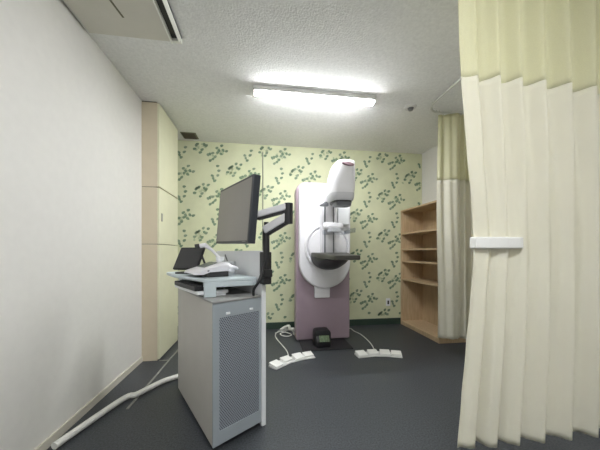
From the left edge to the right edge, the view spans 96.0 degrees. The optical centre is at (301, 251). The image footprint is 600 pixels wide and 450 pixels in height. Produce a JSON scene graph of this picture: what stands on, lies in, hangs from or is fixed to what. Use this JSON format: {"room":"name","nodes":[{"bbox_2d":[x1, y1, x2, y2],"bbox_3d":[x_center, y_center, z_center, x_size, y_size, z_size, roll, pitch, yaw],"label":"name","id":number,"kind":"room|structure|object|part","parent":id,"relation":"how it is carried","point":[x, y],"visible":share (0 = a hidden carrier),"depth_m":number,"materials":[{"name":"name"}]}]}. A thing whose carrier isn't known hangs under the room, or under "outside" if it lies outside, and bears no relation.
{"room":"radiology room","nodes":[
{"label":"radiology room","id":0,"kind":"room"},
{"bbox_2d":[0,0,141,449],"bbox_3d":[-1.324,-0.202,0.815,0.100,2.500,5.400,0,0,-8],"label":"wall","id":1,"kind":"structure","parent":0,"point":[71,123],"depth_m":1.54,"materials":[{"name":"white paint"}]},
{"bbox_2d":[34,356,142,449],"bbox_3d":[-1.202,1.023,0.368,0.010,0.050,4.480,0,0,-8],"label":"baseboard","id":2,"kind":"structure","parent":1,"relation":"attached to","point":[68,424],"depth_m":1.73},
{"bbox_2d":[62,0,463,153],"bbox_3d":[0.450,-1.502,1.078,3.686,0.100,5.600,0,0,-8],"label":"ceiling","id":3,"kind":"structure","parent":0,"point":[402,53],"depth_m":2.14,"materials":[{"name":"white paint"}]},
{"bbox_2d":[63,0,181,43],"bbox_3d":[-1.016,-1.434,1.214,0.585,0.036,1.200,0,0,-8],"label":"air conditioner","id":4,"kind":"object","parent":3,"relation":"attached to","point":[144,19],"visible":1,"depth_m":1.65,"materials":[{"name":"white plastic"}]},
{"bbox_3d":[-0.768,-1.434,1.251,0.072,0.036,1.200,0,0,-8],"label":"frame","id":5,"kind":"part","parent":4,"relation":"part of","materials":[{"name":"white plastic"}]},
{"bbox_2d":[180,132,198,138],"bbox_3d":[-1.398,-1.443,3.361,0.180,0.018,0.180,0,0,-8],"label":"ceiling vent","id":6,"kind":"object","parent":3,"relation":"in","point":[187,135],"visible":1,"depth_m":3.33,"materials":[{"name":"metal"}]},
{"bbox_2d":[253,85,375,105],"bbox_3d":[0.126,-1.424,2.475,1.125,0.055,0.110,0,0,-8],"label":"ceiling light","id":7,"kind":"object","parent":3,"relation":"attached to","point":[258,90],"visible":1,"depth_m":2.44,"materials":[{"name":"white plastic"}]},
{"bbox_2d":[404,104,416,111],"bbox_3d":[1.085,-1.433,2.698,0.115,0.038,0.115,0,0,-8],"label":"smoke detector","id":8,"kind":"object","parent":3,"relation":"attached to","point":[410,107],"visible":1,"depth_m":2.68,"materials":[{"name":"white plastic"}]},
{"bbox_2d":[430,78,463,114],"bbox_3d":[1.422,-1.436,2.293,0.569,0.032,1.448,0,0,22],"label":"rail","id":9,"kind":"object","parent":3,"relation":"attached to","point":[459,79],"visible":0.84,"depth_m":2.53,"materials":[{"name":"white metal"}]},
{"bbox_2d":[437,111,473,338],"bbox_3d":[1.656,-0.274,2.804,0.533,2.333,0.085,0,0,-8],"label":"privacy curtain","id":10,"kind":"object","parent":9,"relation":"hanging from","point":[455,256],"visible":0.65,"depth_m":2.79,"materials":[{"name":"fabric"}]},
{"bbox_2d":[175,140,421,322],"bbox_3d":[0.047,-0.202,3.797,3.686,2.500,0.101,0,0,-8],"label":"wall","id":11,"kind":"structure","parent":0,"point":[387,184],"depth_m":3.73,"materials":[{"name":"paper"}]},
{"bbox_2d":[266,318,400,328],"bbox_3d":[0.055,1.004,3.741,3.486,0.088,0.014,0,0,-8],"label":"baseboard","id":12,"kind":"structure","parent":11,"relation":"attached to","point":[378,321],"depth_m":3.85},
{"bbox_2d":[386,298,389,305],"bbox_3d":[1.251,0.727,3.921,0.066,0.110,0.010,0,0,-8],"label":"wall outlet","id":13,"kind":"object","parent":11,"relation":"attached to","point":[387,299],"visible":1,"depth_m":3.92,"materials":[{"name":"plastic"}]},
{"bbox_2d":[47,324,599,449],"bbox_3d":[0.450,1.098,1.078,3.686,0.100,5.600,0,0,-8],"label":"floor","id":14,"kind":"structure","parent":0,"point":[333,399],"depth_m":1.84,"materials":[{"name":"plastic"}]},
{"bbox_2d":[51,374,177,449],"bbox_3d":[-1.139,1.024,1.893,0.229,0.038,0.995,0,0,31],"label":"hose","id":15,"kind":"object","parent":14,"relation":"on","point":[89,421],"visible":0.76,"depth_m":1.74,"materials":[{"name":"white plastic"}]},
{"bbox_2d":[126,349,177,408],"bbox_3d":[-1.333,1.046,2.648,0.100,0.004,1.730,0,0,-8],"label":"trim","id":16,"kind":"structure","parent":14,"relation":"on","point":[165,364],"depth_m":2.30,"materials":[{"name":"grey metal"}]},
{"bbox_2d":[142,101,177,360],"bbox_3d":[-1.496,-0.201,2.882,0.166,2.498,0.580,0,0,-8],"label":"closet","id":17,"kind":"object","parent":14,"relation":"on","point":[159,133],"visible":1,"depth_m":2.61,"materials":[{"name":"wood"}]},
{"bbox_3d":[-1.429,-1.034,2.892,0.020,0.804,0.576,0,0,-8],"label":"door","id":18,"kind":"part","parent":17,"relation":"part of","materials":[{"name":"beige wood"}]},
{"bbox_3d":[-1.429,-0.350,2.892,0.020,0.540,0.576,0,0,-8],"label":"door","id":19,"kind":"part","parent":17,"relation":"part of","materials":[{"name":"beige wood"}]},
{"bbox_3d":[-1.429,0.482,2.892,0.020,1.108,0.576,0,0,-8],"label":"door","id":20,"kind":"part","parent":17,"relation":"part of","materials":[{"name":"beige wood"}]},
{"bbox_2d":[178,152,265,447],"bbox_3d":[-0.578,0.224,1.827,0.340,1.648,0.835,0,0,-37],"label":"cabinet","id":21,"kind":"object","parent":14,"relation":"on","point":[222,338],"visible":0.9,"depth_m":1.55,"materials":[{"name":"metal"}]},
{"bbox_2d":[175,285,227,295],"bbox_3d":[-0.663,0.241,1.749,0.202,0.034,0.470,0,0,-37],"label":"paper tray","id":22,"kind":"object","parent":21,"relation":"on","point":[224,291],"visible":0.47,"depth_m":1.60,"materials":[{"name":"white plastic"}]},
{"bbox_2d":[175,280,223,290],"bbox_3d":[-0.669,0.208,1.732,0.192,0.032,0.410,0,0,-37],"label":"keyboard","id":23,"kind":"object","parent":22,"relation":"on","point":[188,284],"visible":0.52,"depth_m":1.63,"materials":[{"name":"black plastic"}]},
{"bbox_2d":[166,271,256,297],"bbox_3d":[-0.661,0.205,1.853,0.375,0.106,0.805,0,0,-37],"label":"table","id":24,"kind":"object","parent":21,"relation":"on","point":[210,284],"visible":0.77,"depth_m":1.58,"materials":[{"name":"white plastic"}]},
{"bbox_2d":[173,247,205,273],"bbox_3d":[-0.793,0.059,1.945,0.221,0.185,0.170,0,0,18],"label":"display","id":25,"kind":"object","parent":24,"relation":"on","point":[188,257],"visible":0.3,"depth_m":1.92,"materials":[{"name":"black plastic"}]},
{"bbox_2d":[194,243,223,261],"bbox_3d":[-0.639,0.044,1.893,0.212,0.215,0.089,0,0,-16],"label":"scanner","id":26,"kind":"object","parent":24,"relation":"on","point":[202,245],"visible":0.66,"depth_m":1.87,"materials":[{"name":"plastic"}]},
{"bbox_3d":[-0.524,0.228,1.539,0.067,0.061,0.020,0,0,-23],"label":"leg","id":27,"kind":"part","parent":24,"relation":"part of","materials":[{"name":"white plastic"}]},
{"bbox_2d":[184,261,237,276],"bbox_3d":[-0.576,0.108,1.726,0.294,0.088,0.236,0,0,-32],"label":"control console","id":28,"kind":"object","parent":24,"relation":"on","point":[209,269],"visible":1,"depth_m":1.65,"materials":[{"name":"plastic"}]},
{"bbox_2d":[225,254,234,273],"bbox_3d":[-0.511,0.085,1.928,0.068,0.135,0.060,0,0,-32],"label":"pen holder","id":29,"kind":"object","parent":24,"relation":"on","point":[229,262],"visible":0.6,"depth_m":1.91,"materials":[{"name":"plastic"}]},
{"bbox_3d":[-0.589,0.264,1.818,0.309,0.012,0.836,0,0,-37],"label":"plate","id":30,"kind":"part","parent":21,"relation":"part of","materials":[{"name":"grey metal"}]},
{"bbox_3d":[-0.356,0.644,1.511,0.012,0.744,0.311,0,0,44],"label":"door","id":31,"kind":"part","parent":21,"relation":"part of","materials":[{"name":"grey metal"}]},
{"bbox_3d":[-0.350,0.647,1.520,0.006,0.596,0.258,0,0,44],"label":"perforated panel","id":32,"kind":"part","parent":21,"relation":"part of","materials":[{"name":"metal"}]},
{"bbox_3d":[-0.467,0.517,1.939,0.025,1.050,0.782,0,0,-37],"label":"shield panel","id":33,"kind":"part","parent":21,"relation":"part of","materials":[{"name":"grey metal"}]},
{"bbox_3d":[-0.234,0.609,1.629,0.029,0.871,0.018,0,0,-37],"label":"edge post","id":34,"kind":"part","parent":21,"relation":"part of","materials":[{"name":"white metal"}]},
{"bbox_2d":[252,202,292,295],"bbox_3d":[-0.286,-0.019,1.617,0.488,0.555,0.161,0,0,37],"label":"monitor arm","id":35,"kind":"object","parent":21,"relation":"attached to","point":[286,209],"visible":0.84,"depth_m":1.54,"materials":[{"name":"black plastic"}]},
{"bbox_2d":[216,174,260,243],"bbox_3d":[-0.429,-0.248,1.752,0.081,0.403,0.586,0,0,-35],"label":"monitor","id":36,"kind":"object","parent":35,"relation":"attached to","point":[238,206],"visible":1,"depth_m":1.63,"materials":[{"name":"plastic"}]},
{"bbox_2d":[276,325,293,336],"bbox_3d":[-0.166,1.008,3.472,0.289,0.074,0.282,0,0,-40],"label":"cable bundle","id":37,"kind":"object","parent":14,"relation":"on","point":[285,326],"visible":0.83,"depth_m":3.50,"materials":[{"name":"white plastic"}]},
{"bbox_2d":[269,328,314,369],"bbox_3d":[-0.158,1.027,3.046,0.462,0.042,1.271,0,0,-8],"label":"foot pedal","id":38,"kind":"object","parent":14,"relation":"on","point":[276,364],"visible":0.85,"depth_m":2.59,"materials":[{"name":"white plastic"}]},
{"bbox_2d":[294,160,359,351],"bbox_3d":[0.278,0.090,3.033,0.654,1.915,1.320,0,0,-8],"label":"machine","id":39,"kind":"object","parent":14,"relation":"on","point":[322,256],"visible":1,"depth_m":3.11,"materials":[{"name":"plastic"}]},
{"bbox_2d":[313,327,330,347],"bbox_3d":[0.223,0.947,3.000,0.183,0.178,0.169,0,0,-8],"label":"control box","id":40,"kind":"object","parent":39,"relation":"on","point":[321,335],"visible":1,"depth_m":2.95,"materials":[{"name":"black plastic"}]},
{"bbox_3d":[0.240,-0.527,2.972,0.095,0.047,0.050,0,0,-8],"label":"wing handle","id":41,"kind":"part","parent":39,"relation":"part of","materials":[{"name":"grey plastic"}]},
{"bbox_3d":[0.258,-0.277,3.053,0.014,0.590,0.010,0,0,-8],"label":"guide rail","id":42,"kind":"part","parent":39,"relation":"part of","materials":[{"name":"grey metal"}]},
{"bbox_3d":[0.242,1.042,3.139,0.550,0.012,0.540,0,0,-8],"label":"plate","id":43,"kind":"part","parent":39,"relation":"part of","materials":[{"name":"black metal"}]},
{"bbox_3d":[0.358,-0.277,3.068,0.014,0.590,0.010,0,0,-8],"label":"guide rail","id":44,"kind":"part","parent":39,"relation":"part of","materials":[{"name":"silver metal"}]},
{"bbox_3d":[0.477,-0.412,3.129,0.140,0.200,0.050,0,0,-8],"label":"plate","id":45,"kind":"part","parent":39,"relation":"part of","materials":[{"name":"white plastic"}]},
{"bbox_2d":[349,328,402,357],"bbox_3d":[0.715,1.027,3.159,0.474,0.042,1.071,0,0,-8],"label":"foot pedal","id":46,"kind":"object","parent":14,"relation":"on","point":[373,352],"visible":0.91,"depth_m":2.72,"materials":[{"name":"white plastic"}]},
{"bbox_2d":[401,200,465,343],"bbox_3d":[1.671,0.223,3.535,0.342,1.650,0.865,0,0,-8],"label":"bookshelf","id":47,"kind":"object","parent":14,"relation":"on","point":[419,265],"visible":0.62,"depth_m":3.91,"materials":[{"name":"brown wood"}]},
{"bbox_3d":[1.609,0.223,3.953,0.342,1.650,0.022,0,0,-8],"label":"panel","id":48,"kind":"part","parent":47,"relation":"part of","materials":[{"name":"brown wood"}]},
{"bbox_3d":[1.668,-0.034,3.535,0.328,0.020,0.821,0,0,-8],"label":"shelf","id":49,"kind":"part","parent":47,"relation":"part of","materials":[{"name":"brown wood"}]},
{"bbox_3d":[1.668,-0.261,3.535,0.328,0.020,0.821,0,0,-8],"label":"shelf","id":50,"kind":"part","parent":47,"relation":"part of","materials":[{"name":"brown wood"}]},
{"bbox_3d":[1.668,0.395,3.535,0.328,0.020,0.821,0,0,-8],"label":"shelf","id":51,"kind":"part","parent":47,"relation":"part of","materials":[{"name":"brown wood"}]},
{"bbox_3d":[1.668,0.136,3.535,0.328,0.020,0.821,0,0,-8],"label":"shelf","id":52,"kind":"part","parent":47,"relation":"part of","materials":[{"name":"brown wood"}]},
{"bbox_3d":[1.667,1.020,3.535,0.330,0.055,0.821,0,0,-8],"label":"board","id":53,"kind":"part","parent":47,"relation":"part of","materials":[{"name":"brown wood"}]},
{"bbox_3d":[1.835,0.224,3.560,0.010,1.608,0.821,0,0,-8],"label":"panel","id":54,"kind":"part","parent":47,"relation":"part of","materials":[{"name":"brown wood"}]},
{"bbox_3d":[1.733,0.223,3.119,0.342,1.650,0.022,0,0,-8],"label":"panel","id":55,"kind":"part","parent":47,"relation":"part of","materials":[{"name":"brown wood"}]},
{"bbox_2d":[422,145,437,203],"bbox_3d":[2.224,-0.202,1.340,0.100,2.500,5.400,0,0,-8],"label":"wall","id":56,"kind":"structure","parent":0,"point":[429,158],"depth_m":3.82,"materials":[{"name":"white paint"}]},
{"bbox_3d":[1.393,-1.436,1.332,1.554,0.031,0.019,0,0,-8],"label":"rail","id":57,"kind":"object","parent":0,"visible":0},
{"bbox_2d":[457,0,599,448],"bbox_3d":[1.255,-0.273,1.312,1.132,2.333,0.078,0,0,-8],"label":"privacy curtain","id":58,"kind":"object","parent":57,"relation":"hanging from","point":[530,69],"visible":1,"depth_m":1.28,"materials":[{"name":"fabric"}]}
]}

